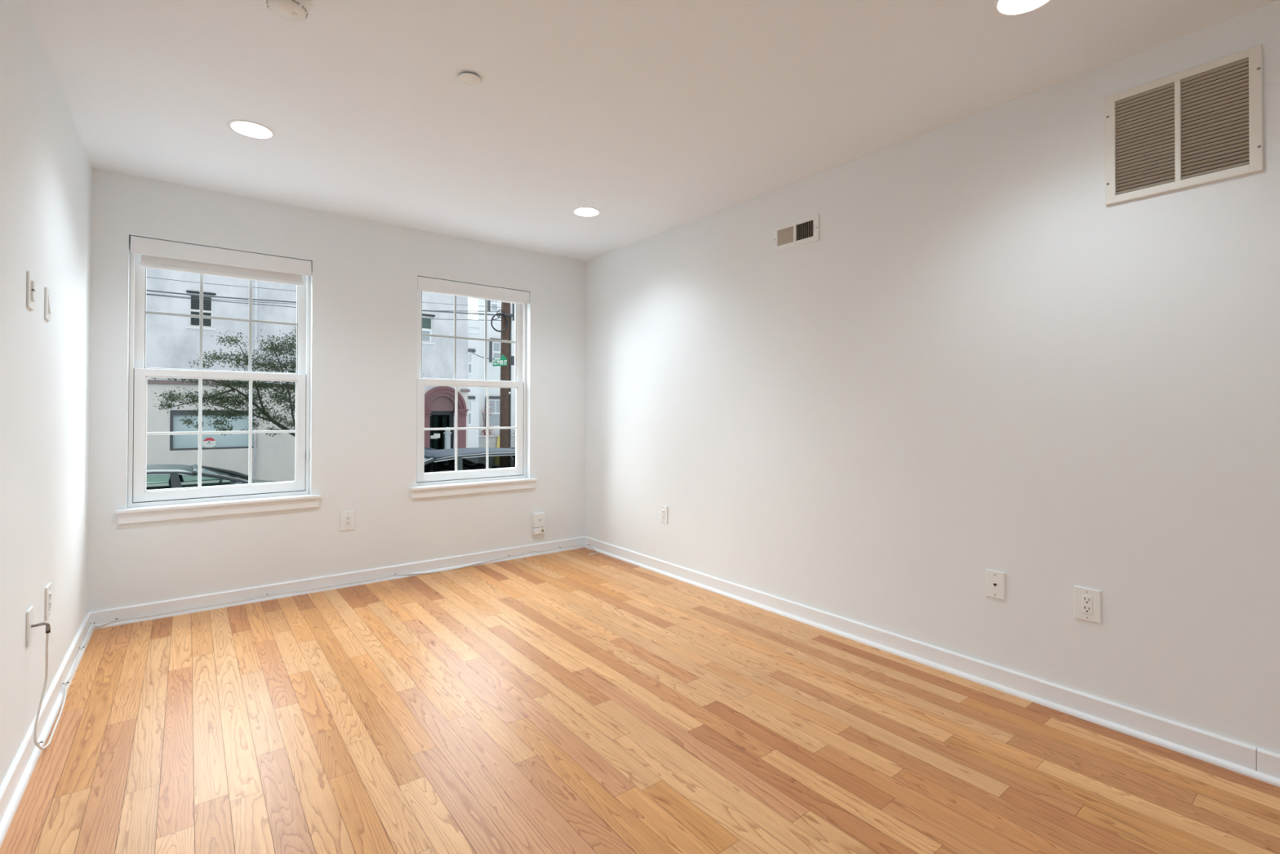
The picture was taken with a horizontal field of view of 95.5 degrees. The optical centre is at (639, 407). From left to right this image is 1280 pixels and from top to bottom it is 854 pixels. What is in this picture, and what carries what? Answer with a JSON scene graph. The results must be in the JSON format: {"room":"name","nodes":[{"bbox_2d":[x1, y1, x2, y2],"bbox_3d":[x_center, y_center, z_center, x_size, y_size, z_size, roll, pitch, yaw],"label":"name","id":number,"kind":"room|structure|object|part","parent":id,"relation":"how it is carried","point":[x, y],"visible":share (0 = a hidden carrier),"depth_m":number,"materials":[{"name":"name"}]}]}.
{"room":"empty living room","nodes":[
{"label":"empty living room","id":0,"kind":"room"},
{"bbox_2d":[0,0,91,786],"bbox_3d":[-0.945,-0.019,0.422,0.150,2.540,6.600,0,-1,-38],"label":"wall","id":1,"kind":"structure","parent":0,"point":[46,168],"depth_m":2.01,"materials":[{"name":"white paint"}]},
{"bbox_2d":[26,271,35,310],"bbox_3d":[-1.988,-0.381,1.903,0.014,0.117,0.078,0,-1,-38],"label":"light switch","id":2,"kind":"object","parent":1,"relation":"attached to","point":[31,284],"visible":1,"depth_m":1.89,"materials":[{"name":"white plastic"}]},
{"bbox_2d":[26,605,37,647],"bbox_3d":[-2.013,0.724,1.929,0.022,0.117,0.074,0,-1,-38],"label":"plate","id":3,"kind":"object","parent":1,"relation":"attached to","point":[29,613],"visible":1,"depth_m":1.91,"materials":[{"name":"white plastic"}]},
{"bbox_3d":[-2.018,0.724,1.924,0.006,0.117,0.074,0,-1,-38],"label":"plate","id":4,"kind":"part","parent":3,"relation":"part of","materials":[{"name":"white plastic"}]},
{"bbox_2d":[0,612,93,847],"bbox_3d":[-0.877,1.107,0.469,0.029,0.088,6.600,0,-1,-38],"label":"baseboard","id":5,"kind":"structure","parent":1,"relation":"attached to","point":[13,786],"depth_m":1.95,"materials":[{"name":"white paint"}]},
{"bbox_2d":[44,582,51,620],"bbox_3d":[-2.213,0.725,2.177,0.009,0.122,0.082,0,-1,-38],"label":"wall outlet","id":6,"kind":"object","parent":1,"relation":"attached to","point":[48,588],"visible":1,"depth_m":2.16,"materials":[{"name":"white plastic"}]},
{"bbox_2d":[48,591,51,611],"bbox_3d":[-2.211,0.725,2.178,0.005,0.067,0.034,0,-1,-38],"label":"receptacle","id":7,"kind":"object","parent":6,"relation":"attached to","point":[49,592],"depth_m":2.17,"materials":[{"name":"white plastic"}]},
{"bbox_2d":[44,286,52,321],"bbox_3d":[-2.170,-0.378,2.135,0.012,0.117,0.078,0,-1,-38],"label":"light switch","id":8,"kind":"object","parent":1,"relation":"attached to","point":[47,308],"visible":1,"depth_m":2.12,"materials":[{"name":"white plastic"}]},
{"bbox_3d":[-2.170,-0.378,2.135,0.004,0.067,0.034,0,-1,-38],"label":"switch frame","id":9,"kind":"part","parent":8,"relation":"part of","materials":[{"name":"white plastic"}]},
{"bbox_2d":[87,167,586,612],"bbox_3d":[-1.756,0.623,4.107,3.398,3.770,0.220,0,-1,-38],"label":"wall","id":10,"kind":"structure","parent":0,"point":[363,389],"depth_m":3.83,"materials":[{"name":"white paint"}]},
{"bbox_2d":[115,237,320,524],"bbox_3d":[-2.476,-0.153,3.488,0.977,1.572,0.182,0,-1,-38],"label":"window","id":11,"kind":"structure","parent":10,"relation":"in","point":[169,504],"depth_m":3.43,"materials":[{"name":"white paint"}]},
{"bbox_3d":[-2.496,0.157,3.506,0.838,0.746,0.034,0,-1,-38],"label":"sash","id":12,"kind":"part","parent":11,"relation":"part of","materials":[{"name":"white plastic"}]},
{"bbox_3d":[-2.519,-0.539,3.542,0.838,0.727,0.032,0,-1,-38],"label":"sash","id":13,"kind":"part","parent":11,"relation":"part of","materials":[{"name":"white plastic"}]},
{"bbox_2d":[130,235,311,285],"bbox_3d":[-2.459,-0.858,3.469,0.872,0.156,0.059,0,-1,-38],"label":"roller shade","id":14,"kind":"object","parent":11,"relation":"attached to","point":[155,253],"visible":1,"depth_m":3.43,"materials":[{"name":"white fabric"}]},
{"bbox_2d":[89,536,585,629],"bbox_3d":[-1.680,1.133,4.005,3.098,0.088,0.029,0,-1,-38],"label":"baseboard","id":15,"kind":"structure","parent":10,"relation":"attached to","point":[102,616],"depth_m":3.69,"materials":[{"name":"white paint"}]},
{"bbox_2d":[341,511,355,530],"bbox_3d":[-1.923,0.746,3.831,0.082,0.122,0.009,0,-1,-38],"label":"wall outlet","id":16,"kind":"object","parent":10,"relation":"attached to","point":[348,518],"visible":1,"depth_m":3.83,"materials":[{"name":"white plastic"}]},
{"bbox_2d":[345,515,351,525],"bbox_3d":[-1.921,0.746,3.830,0.034,0.067,0.005,0,-1,-38],"label":"receptacle","id":17,"kind":"object","parent":16,"relation":"attached to","point":[348,517],"depth_m":3.83,"materials":[{"name":"white plastic"}]},
{"bbox_2d":[410,289,537,498],"bbox_3d":[-1.262,-0.144,4.431,0.976,1.572,0.182,0,-1,-38],"label":"window","id":18,"kind":"structure","parent":10,"relation":"in","point":[433,484],"depth_m":4.44,"materials":[{"name":"white paint"}]},
{"bbox_3d":[-1.305,-0.530,4.485,0.837,0.727,0.032,0,-1,-38],"label":"sash","id":19,"kind":"part","parent":18,"relation":"part of","materials":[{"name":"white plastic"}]},
{"bbox_3d":[-1.282,0.167,4.449,0.837,0.746,0.034,0,-1,-38],"label":"sash","id":20,"kind":"part","parent":18,"relation":"part of","materials":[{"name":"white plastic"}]},
{"bbox_2d":[417,276,529,303],"bbox_3d":[-1.247,-0.879,4.411,0.875,0.096,0.059,0,-1,-38],"label":"roller shade","id":21,"kind":"object","parent":18,"relation":"attached to","point":[424,284],"visible":0.94,"depth_m":4.37,"materials":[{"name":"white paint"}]},
{"bbox_2d":[533,511,545,534],"bbox_3d":[-0.812,0.931,4.677,0.100,0.166,0.034,0,-1,-38],"label":"wall outlet","id":22,"kind":"object","parent":10,"relation":"attached to","point":[539,518],"visible":1,"depth_m":4.66,"materials":[{"name":"white plastic"}]},
{"bbox_2d":[0,547,1279,853],"bbox_3d":[0.335,1.162,1.410,3.098,0.002,6.600,0,-1,-38],"label":"floor","id":23,"kind":"structure","parent":0,"point":[572,701],"depth_m":2.00,"materials":[{"name":"brown wood"}]},
{"bbox_2d":[33,544,597,749],"bbox_3d":[-1.223,0.952,3.415,3.057,0.444,1.484,0,-1,-38],"label":"cable","id":24,"kind":"object","parent":23,"relation":"on","point":[46,624],"visible":0.99,"depth_m":2.54,"materials":[{"name":"white plastic"}]},
{"bbox_2d":[25,0,1278,261],"bbox_3d":[0.309,-1.354,1.468,3.398,0.150,7.000,0,-1,-38],"label":"ceiling","id":25,"kind":"structure","parent":0,"point":[656,117],"depth_m":2.32,"materials":[{"name":"white paint"}]},
{"bbox_2d":[226,120,275,139],"bbox_3d":[-1.781,-1.286,2.668,0.186,0.034,0.186,0,-1,-38],"label":"recessed light","id":26,"kind":"object","parent":25,"relation":"in","point":[249,129],"visible":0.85,"depth_m":2.70,"materials":[{"name":"white paint"}]},
{"bbox_2d":[266,0,310,22],"bbox_3d":[-1.109,-1.256,1.828,0.124,0.046,0.124,0,-1,-38],"label":"smoke detector","id":27,"kind":"object","parent":25,"relation":"attached to","point":[291,11],"visible":1,"depth_m":1.82,"materials":[{"name":"white plastic"}]},
{"bbox_2d":[458,71,480,85],"bbox_3d":[-0.657,-1.269,2.245,0.083,0.012,0.083,0,-1,-38],"label":"sprinkler cover","id":28,"kind":"object","parent":25,"relation":"attached to","point":[468,78],"visible":1,"depth_m":2.24,"materials":[{"name":"white plastic"}]},
{"bbox_2d":[572,207,600,217],"bbox_3d":[-0.345,-1.275,3.758,0.186,0.034,0.186,0,-1,-38],"label":"recessed light","id":29,"kind":"object","parent":25,"relation":"in","point":[580,211],"visible":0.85,"depth_m":3.81,"materials":[{"name":"white"}]},
{"bbox_2d":[991,0,1053,17],"bbox_3d":[1.202,-1.288,1.806,0.186,0.034,0.186,0,-1,-38],"label":"recessed light","id":30,"kind":"object","parent":25,"relation":"in","point":[1002,8],"visible":1,"depth_m":1.87,"materials":[{"name":"white plastic"}]},
{"bbox_2d":[585,0,1279,770],"bbox_3d":[1.620,0.001,2.415,0.150,2.540,6.600,0,-1,-38],"label":"wall","id":31,"kind":"structure","parent":0,"point":[977,362],"depth_m":2.47,"materials":[{"name":"white paint"}]},
{"bbox_2d":[659,505,667,523],"bbox_3d":[0.168,0.762,4.146,0.009,0.122,0.082,0,-1,-38],"label":"wall outlet","id":32,"kind":"object","parent":31,"relation":"attached to","point":[663,509],"visible":1,"depth_m":4.14,"materials":[{"name":"white plastic"}]},
{"bbox_2d":[662,509,664,519],"bbox_3d":[0.166,0.762,4.145,0.005,0.067,0.034,0,-1,-38],"label":"receptacle","id":33,"kind":"object","parent":32,"relation":"attached to","point":[663,510],"depth_m":4.14,"materials":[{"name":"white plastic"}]},
{"bbox_2d":[773,213,818,252],"bbox_3d":[0.867,-0.972,3.255,0.021,0.142,0.305,0,-1,-38],"label":"air vent","id":34,"kind":"object","parent":31,"relation":"in","point":[804,231],"visible":1,"depth_m":3.25,"materials":[{"name":"white plastic"}]},
{"bbox_2d":[584,536,1279,786],"bbox_3d":[1.547,1.126,2.351,0.029,0.088,6.600,0,-1,-38],"label":"baseboard","id":35,"kind":"structure","parent":31,"relation":"attached to","point":[1236,756],"depth_m":2.39,"materials":[{"name":"white paint"}]},
{"bbox_2d":[986,568,1004,599],"bbox_3d":[1.492,0.743,2.442,0.009,0.114,0.070,0,-1,-38],"label":"phone jack","id":36,"kind":"object","parent":31,"relation":"attached to","point":[995,580],"visible":1,"depth_m":2.44,"materials":[{"name":"white plastic"}]},
{"bbox_2d":[1074,586,1101,623],"bbox_3d":[1.686,0.743,2.192,0.009,0.122,0.082,0,-1,-38],"label":"wall outlet","id":37,"kind":"object","parent":31,"relation":"attached to","point":[1087,602],"visible":1,"depth_m":2.19,"materials":[{"name":"white plastic"}]},
{"bbox_2d":[1081,595,1093,614],"bbox_3d":[1.685,0.743,2.191,0.005,0.067,0.034,0,-1,-38],"label":"receptacle","id":38,"kind":"object","parent":37,"relation":"attached to","point":[1086,600],"depth_m":2.19,"materials":[{"name":"white plastic"}]},
{"bbox_2d":[1105,44,1263,205],"bbox_3d":[1.847,-0.949,1.998,0.014,0.400,0.400,0,-1,-38],"label":"air vent","id":39,"kind":"object","parent":31,"relation":"in","point":[1201,124],"visible":1,"depth_m":1.98,"materials":[{"name":"beige metal"}]},
{"bbox_3d":[1.793,-0.949,2.068,0.008,0.338,0.163,0,-1,-38],"label":"louvre panel","id":40,"kind":"part","parent":39,"relation":"part of","materials":[{"name":"beige metal"}]},
{"bbox_3d":[1.902,-0.950,1.928,0.008,0.338,0.163,0,-1,-38],"label":"louvre panel","id":41,"kind":"part","parent":39,"relation":"part of","materials":[{"name":"beige metal"}]},
{"label":"outside","id":42,"kind":"structure","parent":0,"visible":0},
{"bbox_3d":[-1.033,2.865,41.870,35.600,0.210,31.000,0,-1,-38],"label":"street","id":43,"kind":"object","parent":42,"visible":0},
{"bbox_2d":[467,319,480,448],"bbox_3d":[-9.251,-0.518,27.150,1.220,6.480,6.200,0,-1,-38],"label":"house","id":44,"kind":"structure","parent":43,"relation":"on","point":[473,326],"depth_m":25.06,"materials":[{"name":"white plastic"}]},
{"bbox_3d":[-7.436,-3.473,24.843,1.220,0.600,0.300,0,-1,-38],"label":"cornice","id":45,"kind":"part","parent":44,"relation":"part of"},
{"bbox_2d":[479,402,492,431],"bbox_3d":[-7.300,1.057,27.261,0.832,3.139,0.202,0,-1,-38],"label":"vine","id":46,"kind":"object","parent":43,"relation":"on","point":[482,413],"visible":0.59,"depth_m":27.31,"materials":[{"name":"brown plant"}]},
{"bbox_3d":[-7.311,1.386,27.265,0.270,2.482,0.059,0,-1,-38],"label":"stem","id":47,"kind":"part","parent":46,"relation":"part of","materials":[{"name":"brown plant"}]},
{"bbox_2d":[478,420,495,435],"bbox_3d":[-7.109,1.611,27.028,0.893,2.029,0.204,0,-1,-38],"label":"shrub","id":48,"kind":"object","parent":43,"relation":"on","point":[484,433],"visible":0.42,"depth_m":27.04,"materials":[{"name":"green plant"}]},
{"bbox_2d":[467,297,515,435],"bbox_3d":[-6.503,-2.027,31.827,7.620,9.580,6.200,0,-1,-38],"label":"house","id":49,"kind":"structure","parent":43,"relation":"on","point":[493,348],"depth_m":27.71,"materials":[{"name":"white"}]},
{"bbox_2d":[484,399,486,426],"bbox_3d":[-7.260,0.273,27.514,0.120,1.350,0.080,0,-1,-38],"label":"shutter","id":50,"kind":"object","parent":49,"relation":"hanging from","point":[485,399],"depth_m":27.47,"materials":[{"name":"grey metal"}]},
{"bbox_2d":[487,300,490,311],"bbox_3d":[-7.172,-4.976,27.616,0.120,0.850,0.080,0,-1,-38],"label":"shutter","id":51,"kind":"object","parent":49,"relation":"hanging from","point":[488,301],"depth_m":27.59,"materials":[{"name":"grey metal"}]},
{"bbox_2d":[488,341,492,362],"bbox_3d":[-7.097,-2.651,27.659,0.120,1.000,0.080,0,-1,-38],"label":"shutter","id":52,"kind":"object","parent":49,"relation":"hanging from","point":[490,342],"depth_m":27.63,"materials":[{"name":"grey metal"}]},
{"bbox_2d":[512,302,515,320],"bbox_3d":[-6.161,-4.743,28.399,0.120,1.000,0.080,0,-1,-38],"label":"shutter","id":53,"kind":"object","parent":49,"relation":"hanging from","point":[513,304],"depth_m":28.36,"materials":[{"name":"grey metal"}]},
{"bbox_2d":[478,435,515,447],"bbox_3d":[-4.686,2.026,28.527,6.950,1.430,0.340,0,-1,-38],"label":"wall","id":54,"kind":"structure","parent":43,"relation":"on","point":[492,438],"depth_m":26.71,"materials":[{"name":"concrete"}]},
{"bbox_2d":[496,435,499,448],"bbox_3d":[-6.506,1.979,26.835,0.400,1.310,0.060,0,-1,-38],"label":"board","id":55,"kind":"object","parent":43,"relation":"on","point":[498,437],"visible":0.14,"depth_m":26.79,"materials":[{"name":"yellow plastic"}]},
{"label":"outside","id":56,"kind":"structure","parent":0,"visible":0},
{"bbox_3d":[-17.639,2.488,7.826,36.400,0.340,2.400,0,-1,-38],"label":"sidewalk opposite","id":57,"kind":"object","parent":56,"visible":0},
{"bbox_2d":[146,267,470,486],"bbox_3d":[-16.156,-0.768,15.836,20.530,6.580,9.600,0,-1,-38],"label":"building","id":58,"kind":"structure","parent":57,"relation":"on","point":[171,341],"depth_m":14.97,"materials":[{"name":"white paint"}]},
{"bbox_3d":[-10.976,-1.973,14.543,0.610,0.050,0.110,0,-1,-38],"label":"window sill","id":59,"kind":"part","parent":58,"relation":"part of","materials":[{"name":"white plastic"}]},
{"bbox_2d":[186,290,215,295],"bbox_3d":[-10.978,-2.863,14.554,0.590,0.050,0.100,0,-1,-38],"label":"hood","id":60,"kind":"object","parent":58,"relation":"attached to","point":[196,292],"depth_m":14.57,"materials":[{"name":"grey"}]},
{"bbox_2d":[191,296,211,309],"bbox_3d":[-11.033,-2.624,14.623,0.410,0.287,0.010,0,-1,-38],"label":"blind","id":61,"kind":"object","parent":58,"relation":"hanging from","point":[194,303],"depth_m":14.61,"materials":[{"name":"grey metal"}]},
{"bbox_2d":[202,437,215,447],"bbox_3d":[-10.880,0.893,14.693,0.268,0.268,0.011,0,-1,-38],"label":"sign","id":62,"kind":"object","parent":58,"relation":"attached to","point":[207,442],"visible":1,"depth_m":14.69,"materials":[{"name":"white plastic"}]},
{"bbox_3d":[-10.799,0.594,14.778,1.680,0.850,0.010,0,-1,-38],"label":"shop pane","id":63,"kind":"part","parent":58,"relation":"part of","materials":[{"name":"teal glass"}]},
{"bbox_2d":[422,318,431,328],"bbox_3d":[-6.749,-2.611,17.951,0.580,0.287,0.010,0,-1,-38],"label":"blind","id":64,"kind":"object","parent":58,"relation":"hanging from","point":[426,323],"depth_m":18.06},
{"bbox_3d":[-6.692,-1.980,17.871,0.780,0.050,0.110,0,-1,-38],"label":"window sill","id":65,"kind":"part","parent":58,"relation":"part of","materials":[{"name":"white plastic"}]},
{"bbox_2d":[422,313,435,316],"bbox_3d":[-6.693,-2.850,17.882,0.760,0.050,0.100,0,-1,-38],"label":"hood","id":66,"kind":"object","parent":58,"relation":"attached to","point":[423,314],"depth_m":17.99,"materials":[{"name":"grey metal"}]},
{"bbox_2d":[430,433,439,438],"bbox_3d":[-6.429,0.898,18.271,0.300,0.160,0.012,0,-1,-38],"label":"notice","id":67,"kind":"object","parent":58,"relation":"attached to","point":[435,435],"visible":1,"depth_m":18.27,"materials":[{"name":"white paper"}]},
{"bbox_3d":[-6.342,1.057,18.364,0.645,1.645,0.010,0,-1,-38],"label":"door pane","id":68,"kind":"part","parent":58,"relation":"part of","materials":[{"name":"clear glass"}]},
{"bbox_3d":[-6.316,1.237,18.390,0.850,2.245,0.060,0,-1,-38],"label":"entrance door","id":69,"kind":"part","parent":58,"relation":"part of","materials":[{"name":"grey"}]},
{"bbox_3d":[-6.230,-0.194,18.294,1.040,0.546,0.170,0,-1,-38],"label":"arch molding","id":70,"kind":"part","parent":58,"relation":"part of","materials":[{"name":"pink paint"}]},
{"bbox_3d":[-6.187,-0.297,18.240,1.430,0.751,0.270,0,-1,-38],"label":"arch molding","id":71,"kind":"part","parent":58,"relation":"part of","materials":[{"name":"red paint"}]},
{"bbox_2d":[443,426,451,448],"bbox_3d":[-5.920,1.466,17.886,0.190,1.740,0.190,0,-1,-38],"label":"newel post","id":72,"kind":"object","parent":58,"relation":"on","point":[447,433],"visible":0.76,"depth_m":17.84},
{"bbox_2d":[498,302,515,448],"bbox_3d":[-4.105,-2.080,17.965,0.700,9.000,0.364,0,-1,-38],"label":"utility pole","id":73,"kind":"object","parent":57,"relation":"on","point":[505,348],"visible":0.39,"depth_m":17.82,"materials":[{"name":"brown wood"}]},
{"bbox_2d":[146,289,493,315],"bbox_3d":[-12.498,-2.959,11.474,20.932,0.781,0.029,0,-1,-38],"label":"utility wire","id":74,"kind":"object","parent":73,"relation":"attached to","point":[147,290],"visible":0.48,"depth_m":13.85,"materials":[{"name":"grey"}]},
{"bbox_2d":[146,293,499,315],"bbox_3d":[-12.479,-2.870,11.450,20.931,0.744,0.014,0,-1,-38],"label":"utility wire","id":75,"kind":"object","parent":73,"relation":"attached to","point":[146,293],"visible":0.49,"depth_m":13.84,"materials":[{"name":"grey"}]},
{"bbox_2d":[146,276,501,307],"bbox_3d":[-12.528,-3.233,11.516,20.931,0.714,0.012,0,-1,-38],"label":"utility wire","id":76,"kind":"object","parent":73,"relation":"attached to","point":[147,277],"visible":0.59,"depth_m":14.05,"materials":[{"name":"grey"}]},
{"bbox_2d":[146,293,502,320],"bbox_3d":[-12.461,-2.844,11.426,20.931,0.740,0.017,0,-1,-38],"label":"utility wire","id":77,"kind":"object","parent":73,"relation":"attached to","point":[146,294],"visible":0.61,"depth_m":13.91,"materials":[{"name":"grey"}]},
{"bbox_2d":[422,309,501,311],"bbox_3d":[-5.738,-2.925,17.533,3.045,0.103,0.224,0,0,-12],"label":"utility wire","id":78,"kind":"object","parent":73,"relation":"attached to","point":[422,309],"visible":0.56,"depth_m":17.59,"materials":[{"name":"grey"}]},
{"bbox_2d":[467,350,493,359],"bbox_3d":[-4.944,-1.669,18.271,1.472,0.365,0.170,0,-1,32],"label":"utility wire","id":79,"kind":"object","parent":73,"relation":"attached to","point":[468,350],"visible":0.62,"depth_m":18.30,"materials":[{"name":"grey"}]},
{"bbox_2d":[492,354,506,366],"bbox_3d":[-4.256,-1.427,17.648,0.470,0.380,0.064,0,-1,-38],"label":"street sign","id":80,"kind":"object","parent":73,"relation":"attached to","point":[502,361],"visible":1,"depth_m":17.63,"materials":[{"name":"green metal"}]},
{"bbox_2d":[490,309,508,332],"bbox_3d":[-4.243,-2.621,17.608,0.569,0.679,0.129,0,-1,-38],"label":"cable coil","id":81,"kind":"object","parent":73,"relation":"hanging from","point":[497,313],"visible":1,"depth_m":17.57,"materials":[{"name":"grey rubber"}]},
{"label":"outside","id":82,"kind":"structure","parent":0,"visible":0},
{"bbox_3d":[-1.059,2.634,13.866,70.000,0.200,8.400,0,-1,-38],"label":"street","id":83,"kind":"object","parent":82,"visible":0},
{"bbox_2d":[146,463,280,489],"bbox_3d":[-8.289,1.757,10.345,4.573,1.475,2.100,0,-1,-38],"label":"sedan","id":84,"kind":"object","parent":83,"relation":"on","point":[175,471],"visible":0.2,"depth_m":10.27,"materials":[{"name":"grey paint"}]},
{"bbox_3d":[-7.968,1.256,9.569,2.800,0.319,0.149,0,-1,-38],"label":"window trim","id":85,"kind":"part","parent":84,"relation":"part of","materials":[{"name":"grey metal"}]},
{"bbox_3d":[-8.964,1.264,10.852,2.800,0.319,0.149,0,-1,-38],"label":"window trim","id":86,"kind":"part","parent":84,"relation":"part of","materials":[{"name":"grey"}]},
{"bbox_3d":[-7.995,1.270,9.548,2.907,0.428,0.223,0,-1,-38],"label":"pillar frame","id":87,"kind":"part","parent":84,"relation":"part of","materials":[{"name":"grey metal"}]},
{"bbox_3d":[-8.992,1.278,10.831,2.908,0.428,0.224,0,-1,-38],"label":"pillar frame","id":88,"kind":"part","parent":84,"relation":"part of","materials":[{"name":"grey metal"}]},
{"bbox_2d":[152,327,423,436],"bbox_3d":[-7.738,0.228,13.194,5.418,4.388,0.759,0,-1,-38],"label":"street tree","id":89,"kind":"object","parent":83,"relation":"on","point":[224,398],"visible":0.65,"depth_m":12.56,"materials":[{"name":"green plant"}]},
{"bbox_2d":[424,447,436,450],"bbox_3d":[-4.789,1.704,13.127,4.070,1.635,2.100,0,-1,-38],"label":"sedan","id":90,"kind":"object","parent":83,"relation":"on","point":[425,448],"visible":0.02,"depth_m":12.99,"materials":[{"name":"black paint"}]},
{"bbox_2d":[424,447,515,472],"bbox_3d":[-3.724,1.642,10.663,4.774,1.725,2.240,0,-1,-38],"label":"suv","id":91,"kind":"object","parent":83,"relation":"on","point":[473,458],"visible":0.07,"depth_m":10.34,"materials":[{"name":"black paint"}]},
{"bbox_3d":[-2.856,1.086,10.245,3.300,0.451,0.187,0,-1,-38],"label":"window trim","id":92,"kind":"part","parent":91,"relation":"part of","materials":[{"name":"grey metal"}]}
]}

